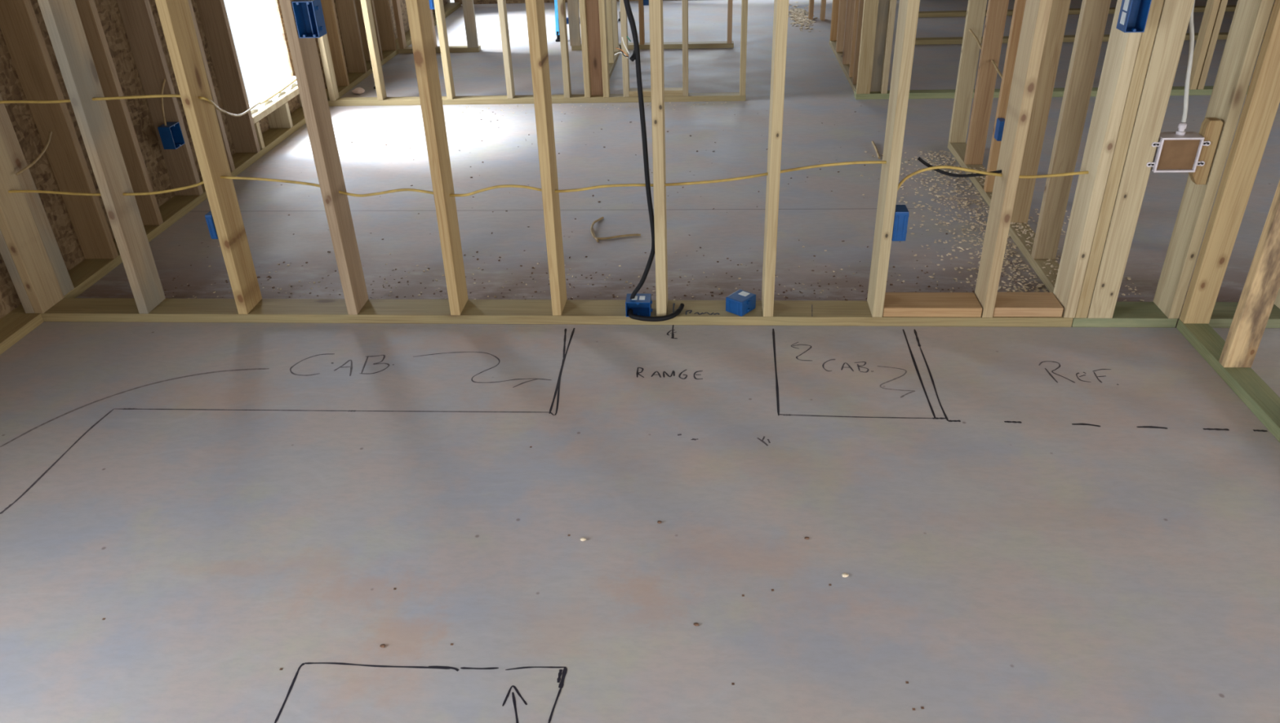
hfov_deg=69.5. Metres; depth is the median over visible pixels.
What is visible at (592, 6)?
stud
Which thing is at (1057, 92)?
plate
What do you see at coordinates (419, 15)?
stud
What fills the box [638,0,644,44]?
stud
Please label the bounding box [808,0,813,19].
stud
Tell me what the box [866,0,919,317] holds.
stud
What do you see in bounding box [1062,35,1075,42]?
plate
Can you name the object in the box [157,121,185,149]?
electrical box
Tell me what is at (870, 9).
stud
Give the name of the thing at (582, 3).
stud
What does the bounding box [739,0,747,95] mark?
stud
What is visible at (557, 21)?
stepladder
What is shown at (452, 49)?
plate
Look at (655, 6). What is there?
stud
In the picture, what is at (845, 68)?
plate
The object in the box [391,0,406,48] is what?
stud
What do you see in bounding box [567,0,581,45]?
stud
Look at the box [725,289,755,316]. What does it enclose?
electrical box
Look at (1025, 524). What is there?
floor
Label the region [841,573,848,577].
pebble
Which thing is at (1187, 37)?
plate
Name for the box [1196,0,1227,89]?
stud
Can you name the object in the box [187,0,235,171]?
stud
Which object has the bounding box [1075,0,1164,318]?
stud
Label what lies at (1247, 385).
plate
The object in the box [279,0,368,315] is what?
stud
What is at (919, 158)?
cable
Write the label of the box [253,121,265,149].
stud
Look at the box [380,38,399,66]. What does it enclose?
plate
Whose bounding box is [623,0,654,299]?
cable
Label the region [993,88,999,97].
plate
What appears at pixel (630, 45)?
plate
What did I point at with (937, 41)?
plate
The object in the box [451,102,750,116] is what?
chips
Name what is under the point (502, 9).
stud
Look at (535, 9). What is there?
stud
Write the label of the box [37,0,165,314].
stud
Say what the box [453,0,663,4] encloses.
wall
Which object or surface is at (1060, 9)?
stud
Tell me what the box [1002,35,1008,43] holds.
plate
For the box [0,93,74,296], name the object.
stud
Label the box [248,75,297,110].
wrap
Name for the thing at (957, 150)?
plate
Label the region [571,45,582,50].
plate
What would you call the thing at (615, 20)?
stud
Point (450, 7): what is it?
plate
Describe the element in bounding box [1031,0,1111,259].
stud
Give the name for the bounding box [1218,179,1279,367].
stud
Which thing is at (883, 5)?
stud
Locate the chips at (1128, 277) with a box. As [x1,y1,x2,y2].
[1027,208,1144,301]
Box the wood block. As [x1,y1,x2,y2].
[1187,117,1223,184]
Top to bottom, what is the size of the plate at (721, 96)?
0.038 m
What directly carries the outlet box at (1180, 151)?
attached to the stud at (1175, 16)
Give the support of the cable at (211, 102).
attached to the stud at (175, 15)
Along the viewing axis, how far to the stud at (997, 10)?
4.70 m
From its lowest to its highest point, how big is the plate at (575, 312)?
0.039 m
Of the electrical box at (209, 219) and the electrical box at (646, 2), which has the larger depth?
the electrical box at (646, 2)
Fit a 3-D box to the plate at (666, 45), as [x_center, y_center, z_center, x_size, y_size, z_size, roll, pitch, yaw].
[0.277,-2.629,7.724,0.159,0.038,0.255,0,31,4]
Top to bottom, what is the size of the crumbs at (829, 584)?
0.002 m
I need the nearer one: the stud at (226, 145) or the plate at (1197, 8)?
the stud at (226, 145)
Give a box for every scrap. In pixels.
[351,87,364,94]
[590,217,640,239]
[592,227,599,242]
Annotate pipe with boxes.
[1181,0,1195,122]
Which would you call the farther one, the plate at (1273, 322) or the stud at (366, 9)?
the stud at (366, 9)
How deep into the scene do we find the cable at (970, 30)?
4.84 m
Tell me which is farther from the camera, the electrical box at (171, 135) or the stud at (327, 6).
the stud at (327, 6)
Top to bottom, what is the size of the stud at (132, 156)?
2.402 m
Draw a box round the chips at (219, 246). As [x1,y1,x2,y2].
[172,245,1011,300]
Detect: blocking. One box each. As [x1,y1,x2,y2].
[628,87,682,97]
[882,292,982,317]
[992,292,1063,316]
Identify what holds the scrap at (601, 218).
on the floor
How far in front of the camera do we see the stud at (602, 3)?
6.18 m
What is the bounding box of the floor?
[0,0,1279,722]
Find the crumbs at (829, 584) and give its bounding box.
[102,446,924,710]
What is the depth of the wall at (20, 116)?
4.32 m
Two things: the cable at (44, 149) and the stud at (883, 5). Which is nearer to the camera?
the cable at (44, 149)
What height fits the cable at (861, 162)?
0.128 m
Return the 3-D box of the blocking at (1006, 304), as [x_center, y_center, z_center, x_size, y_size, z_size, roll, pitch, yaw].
[1.448,-0.216,3.486,0.250,0.038,0.134,0,31,4]
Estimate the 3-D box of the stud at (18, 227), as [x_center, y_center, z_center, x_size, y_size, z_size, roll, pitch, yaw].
[-2.457,-1.263,3.171,0.038,2.402,0.140,0,31,4]
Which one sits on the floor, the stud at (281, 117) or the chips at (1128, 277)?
the chips at (1128, 277)
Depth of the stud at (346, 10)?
7.06 m
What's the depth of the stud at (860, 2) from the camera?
6.29 m
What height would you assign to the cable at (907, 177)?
0.136 m
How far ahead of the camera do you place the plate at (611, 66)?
7.20 m
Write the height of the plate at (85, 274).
0.038 m
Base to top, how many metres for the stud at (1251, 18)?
2.402 m
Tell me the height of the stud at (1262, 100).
2.402 m
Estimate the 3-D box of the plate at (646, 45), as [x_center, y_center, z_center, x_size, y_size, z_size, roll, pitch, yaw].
[0.034,-2.628,7.737,0.106,0.038,0.263,0,31,4]
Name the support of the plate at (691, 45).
on the floor
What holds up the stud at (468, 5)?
on the plate at (452, 49)
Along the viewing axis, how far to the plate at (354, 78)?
7.07 m
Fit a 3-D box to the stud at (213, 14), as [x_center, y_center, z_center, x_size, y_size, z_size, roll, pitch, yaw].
[-2.382,-2.289,4.905,0.140,2.402,0.038,0,31,4]
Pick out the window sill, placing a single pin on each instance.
(270, 106)
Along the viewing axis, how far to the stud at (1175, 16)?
3.09 m
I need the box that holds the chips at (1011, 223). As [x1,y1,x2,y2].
[968,167,1058,283]
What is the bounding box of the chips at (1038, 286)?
[860,150,1047,292]
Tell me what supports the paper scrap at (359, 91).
on the floor
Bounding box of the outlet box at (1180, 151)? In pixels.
[1146,122,1210,173]
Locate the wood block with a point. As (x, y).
(1211, 128)
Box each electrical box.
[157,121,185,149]
[204,210,218,239]
[291,0,326,38]
[428,0,435,9]
[625,293,652,316]
[643,0,648,5]
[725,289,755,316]
[891,204,909,240]
[994,118,1004,141]
[1115,0,1151,32]
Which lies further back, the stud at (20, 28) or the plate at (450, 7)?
the plate at (450, 7)
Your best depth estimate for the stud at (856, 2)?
6.47 m
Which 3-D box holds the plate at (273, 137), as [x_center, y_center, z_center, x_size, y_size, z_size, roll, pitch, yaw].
[-2.295,-1.378,5.759,0.197,0.038,1.413,0,31,4]
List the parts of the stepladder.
rail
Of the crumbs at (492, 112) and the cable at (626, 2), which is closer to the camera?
the cable at (626, 2)
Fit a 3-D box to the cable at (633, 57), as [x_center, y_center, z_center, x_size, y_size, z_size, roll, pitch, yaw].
[-0.100,-1.601,2.747,0.150,1.375,0.049,0,31,4]
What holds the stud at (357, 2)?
on the plate at (387, 55)
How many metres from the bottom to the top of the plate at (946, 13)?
0.038 m
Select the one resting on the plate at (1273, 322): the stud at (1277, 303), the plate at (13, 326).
the stud at (1277, 303)
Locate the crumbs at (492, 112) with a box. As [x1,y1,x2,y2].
[257,111,947,299]
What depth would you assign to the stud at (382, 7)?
7.78 m
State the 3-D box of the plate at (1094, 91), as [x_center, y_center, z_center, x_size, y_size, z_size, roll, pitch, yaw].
[2.993,-1.759,6.083,0.118,0.038,0.225,0,31,4]
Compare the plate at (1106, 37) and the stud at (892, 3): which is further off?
the plate at (1106, 37)
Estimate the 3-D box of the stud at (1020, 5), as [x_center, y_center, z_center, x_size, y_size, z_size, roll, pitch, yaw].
[1.717,-1.881,3.965,0.089,2.402,0.038,0,31,4]
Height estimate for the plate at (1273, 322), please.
0.038 m
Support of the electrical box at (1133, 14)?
attached to the stud at (1122, 50)
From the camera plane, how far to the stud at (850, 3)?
6.83 m
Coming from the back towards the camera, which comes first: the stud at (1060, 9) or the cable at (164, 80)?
the cable at (164, 80)
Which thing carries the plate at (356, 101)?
on the floor
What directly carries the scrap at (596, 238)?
on the floor
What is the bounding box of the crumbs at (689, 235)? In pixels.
[164,235,1017,301]
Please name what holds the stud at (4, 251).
on the plate at (85, 274)
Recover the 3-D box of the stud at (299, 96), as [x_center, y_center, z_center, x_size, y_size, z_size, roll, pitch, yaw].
[-2.278,-1.837,6.342,0.140,0.158,0.038,0,31,4]
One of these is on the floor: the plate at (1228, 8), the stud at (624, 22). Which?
the plate at (1228, 8)
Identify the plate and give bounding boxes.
[0,313,43,355]
[41,297,1073,327]
[63,238,122,297]
[143,177,207,242]
[230,106,306,176]
[328,96,420,106]
[337,61,373,97]
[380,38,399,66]
[397,46,413,53]
[435,46,440,53]
[441,95,533,105]
[443,2,461,17]
[448,45,480,53]
[551,93,638,103]
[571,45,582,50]
[608,45,621,79]
[628,43,633,49]
[638,42,649,49]
[663,41,682,48]
[664,92,746,102]
[688,40,733,48]
[829,39,856,93]
[853,90,889,99]
[908,89,955,98]
[915,36,963,44]
[918,10,966,17]
[947,142,992,207]
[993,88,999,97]
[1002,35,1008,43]
[1006,9,1013,15]
[1008,222,1059,293]
[1052,88,1064,97]
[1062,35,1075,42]
[1067,8,1080,14]
[1071,302,1177,327]
[1090,87,1097,97]
[1102,34,1110,41]
[1108,7,1115,13]
[1169,86,1184,95]
[1176,319,1279,442]
[1184,33,1189,39]
[1188,85,1213,95]
[1193,5,1205,12]
[1208,302,1238,328]
[1217,32,1228,39]
[1225,4,1236,11]
[1265,304,1279,328]
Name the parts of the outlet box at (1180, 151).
frame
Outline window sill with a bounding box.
[250,83,299,124]
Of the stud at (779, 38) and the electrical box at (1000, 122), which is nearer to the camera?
the stud at (779, 38)
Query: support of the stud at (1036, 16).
on the plate at (575, 312)
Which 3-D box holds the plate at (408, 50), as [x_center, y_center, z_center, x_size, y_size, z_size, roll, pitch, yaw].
[-1.997,-2.645,7.888,0.171,0.038,0.262,0,31,4]
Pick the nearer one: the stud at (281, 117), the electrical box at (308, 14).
the electrical box at (308, 14)
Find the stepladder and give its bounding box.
[554,0,620,41]
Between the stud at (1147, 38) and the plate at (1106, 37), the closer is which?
the stud at (1147, 38)
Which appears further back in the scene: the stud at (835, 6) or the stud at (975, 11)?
the stud at (835, 6)
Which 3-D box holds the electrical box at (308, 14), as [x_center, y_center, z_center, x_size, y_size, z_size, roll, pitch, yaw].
[-1.104,-1.151,3.089,0.076,0.115,0.070,0,31,4]
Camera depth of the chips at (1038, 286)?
4.37 m
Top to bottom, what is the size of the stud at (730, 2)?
2.402 m
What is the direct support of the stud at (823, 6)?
on the floor
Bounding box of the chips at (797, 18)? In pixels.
[787,1,817,31]
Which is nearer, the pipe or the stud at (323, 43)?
the pipe
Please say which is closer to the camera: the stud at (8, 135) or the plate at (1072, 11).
the stud at (8, 135)
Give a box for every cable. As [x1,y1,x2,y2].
[0,79,296,116]
[8,160,886,196]
[15,131,52,175]
[160,78,166,125]
[614,0,638,61]
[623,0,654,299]
[627,303,684,321]
[897,165,1088,190]
[917,156,1001,177]
[968,29,981,49]
[991,59,1002,78]
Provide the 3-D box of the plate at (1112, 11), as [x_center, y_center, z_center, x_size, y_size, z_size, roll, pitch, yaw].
[4.313,-3.189,8.427,0.154,0.038,0.278,0,31,4]
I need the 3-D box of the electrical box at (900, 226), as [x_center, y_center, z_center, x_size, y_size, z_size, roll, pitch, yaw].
[0.934,-0.499,3.319,0.056,0.112,0.076,0,31,4]
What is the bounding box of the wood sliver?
[871,140,879,159]
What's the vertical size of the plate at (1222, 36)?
0.038 m
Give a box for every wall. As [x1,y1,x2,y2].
[0,0,450,319]
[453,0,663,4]
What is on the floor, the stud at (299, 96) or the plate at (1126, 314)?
the plate at (1126, 314)
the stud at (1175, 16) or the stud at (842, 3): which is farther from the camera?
the stud at (842, 3)
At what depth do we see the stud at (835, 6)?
7.59 m
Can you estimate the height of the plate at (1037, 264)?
0.038 m
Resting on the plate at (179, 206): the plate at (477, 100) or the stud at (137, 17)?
the stud at (137, 17)
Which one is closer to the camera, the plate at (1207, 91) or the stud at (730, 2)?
the plate at (1207, 91)
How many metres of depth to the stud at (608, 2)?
7.10 m
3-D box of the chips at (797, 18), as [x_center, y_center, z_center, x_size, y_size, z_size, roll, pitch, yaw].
[1.525,-3.320,8.844,0.334,0.015,1.507,0,31,4]
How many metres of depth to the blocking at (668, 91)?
6.31 m
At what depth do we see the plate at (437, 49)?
7.91 m
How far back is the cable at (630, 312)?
3.51 m
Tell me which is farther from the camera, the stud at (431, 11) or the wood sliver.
the stud at (431, 11)
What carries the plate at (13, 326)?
on the floor
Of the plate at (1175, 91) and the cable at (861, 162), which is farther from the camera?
the plate at (1175, 91)
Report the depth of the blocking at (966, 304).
3.47 m
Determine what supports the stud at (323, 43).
on the plate at (356, 101)
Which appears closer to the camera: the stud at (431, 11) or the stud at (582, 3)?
the stud at (582, 3)
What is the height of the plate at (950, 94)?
0.038 m
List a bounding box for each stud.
[0,0,118,258]
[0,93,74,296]
[0,133,63,313]
[0,229,34,313]
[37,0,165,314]
[75,0,163,225]
[115,0,203,195]
[155,0,262,314]
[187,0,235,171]
[195,0,260,152]
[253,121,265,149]
[266,102,293,128]
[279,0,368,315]
[297,93,302,106]
[317,34,339,101]
[320,0,349,86]
[334,0,367,72]
[354,0,382,61]
[360,0,386,100]
[373,0,396,50]
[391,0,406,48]
[405,0,468,315]
[430,9,437,47]
[433,0,455,99]
[462,0,478,48]
[497,0,515,98]
[524,0,567,315]
[557,0,571,97]
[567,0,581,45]
[578,0,591,97]
[586,0,603,95]
[598,0,609,97]
[605,0,614,63]
[611,0,618,52]
[619,0,629,97]
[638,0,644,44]
[648,0,667,315]
[681,0,688,96]
[727,0,733,43]
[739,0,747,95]
[761,0,789,316]
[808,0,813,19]
[819,0,826,20]
[830,0,839,40]
[835,0,846,52]
[841,0,854,64]
[848,0,859,77]
[852,0,863,84]
[856,0,879,93]
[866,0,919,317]
[870,0,888,92]
[880,0,897,93]
[948,0,986,142]
[964,0,1008,164]
[974,0,1052,317]
[983,0,1026,191]
[1010,0,1071,222]
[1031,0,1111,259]
[1053,0,1142,318]
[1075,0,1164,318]
[1087,0,1194,318]
[1153,0,1274,318]
[1179,0,1279,324]
[1189,0,1220,89]
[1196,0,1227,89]
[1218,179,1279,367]
[1274,288,1279,308]
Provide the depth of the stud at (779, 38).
3.19 m
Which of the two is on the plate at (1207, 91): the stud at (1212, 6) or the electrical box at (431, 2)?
the stud at (1212, 6)
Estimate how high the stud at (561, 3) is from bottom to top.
2.402 m
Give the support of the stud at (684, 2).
on the plate at (721, 96)
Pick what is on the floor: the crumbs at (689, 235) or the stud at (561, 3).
the crumbs at (689, 235)
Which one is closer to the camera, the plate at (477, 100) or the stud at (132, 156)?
the stud at (132, 156)
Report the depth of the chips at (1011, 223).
4.11 m
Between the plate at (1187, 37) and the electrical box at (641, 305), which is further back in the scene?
the plate at (1187, 37)
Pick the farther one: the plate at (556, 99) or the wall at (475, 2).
the wall at (475, 2)
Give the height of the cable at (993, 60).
0.072 m
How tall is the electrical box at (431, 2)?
0.115 m
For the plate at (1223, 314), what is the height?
0.038 m
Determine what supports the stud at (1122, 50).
on the plate at (575, 312)
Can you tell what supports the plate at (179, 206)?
on the floor
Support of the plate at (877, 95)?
on the floor
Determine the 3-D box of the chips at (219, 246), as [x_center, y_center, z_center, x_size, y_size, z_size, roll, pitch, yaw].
[-0.273,-0.378,3.974,3.624,0.004,0.611,0,31,4]
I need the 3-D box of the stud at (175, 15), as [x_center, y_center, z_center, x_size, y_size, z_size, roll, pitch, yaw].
[-1.588,-1.256,3.107,0.038,2.402,0.140,1,31,4]
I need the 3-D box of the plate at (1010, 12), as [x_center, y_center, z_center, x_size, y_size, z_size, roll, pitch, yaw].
[3.403,-3.195,8.493,0.114,0.038,0.242,0,31,4]
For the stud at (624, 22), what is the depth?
6.17 m
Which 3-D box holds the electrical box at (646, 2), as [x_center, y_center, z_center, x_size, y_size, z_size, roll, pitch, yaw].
[0.056,-3.004,7.607,0.058,0.115,0.072,0,31,4]
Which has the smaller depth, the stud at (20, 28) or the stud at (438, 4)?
the stud at (20, 28)

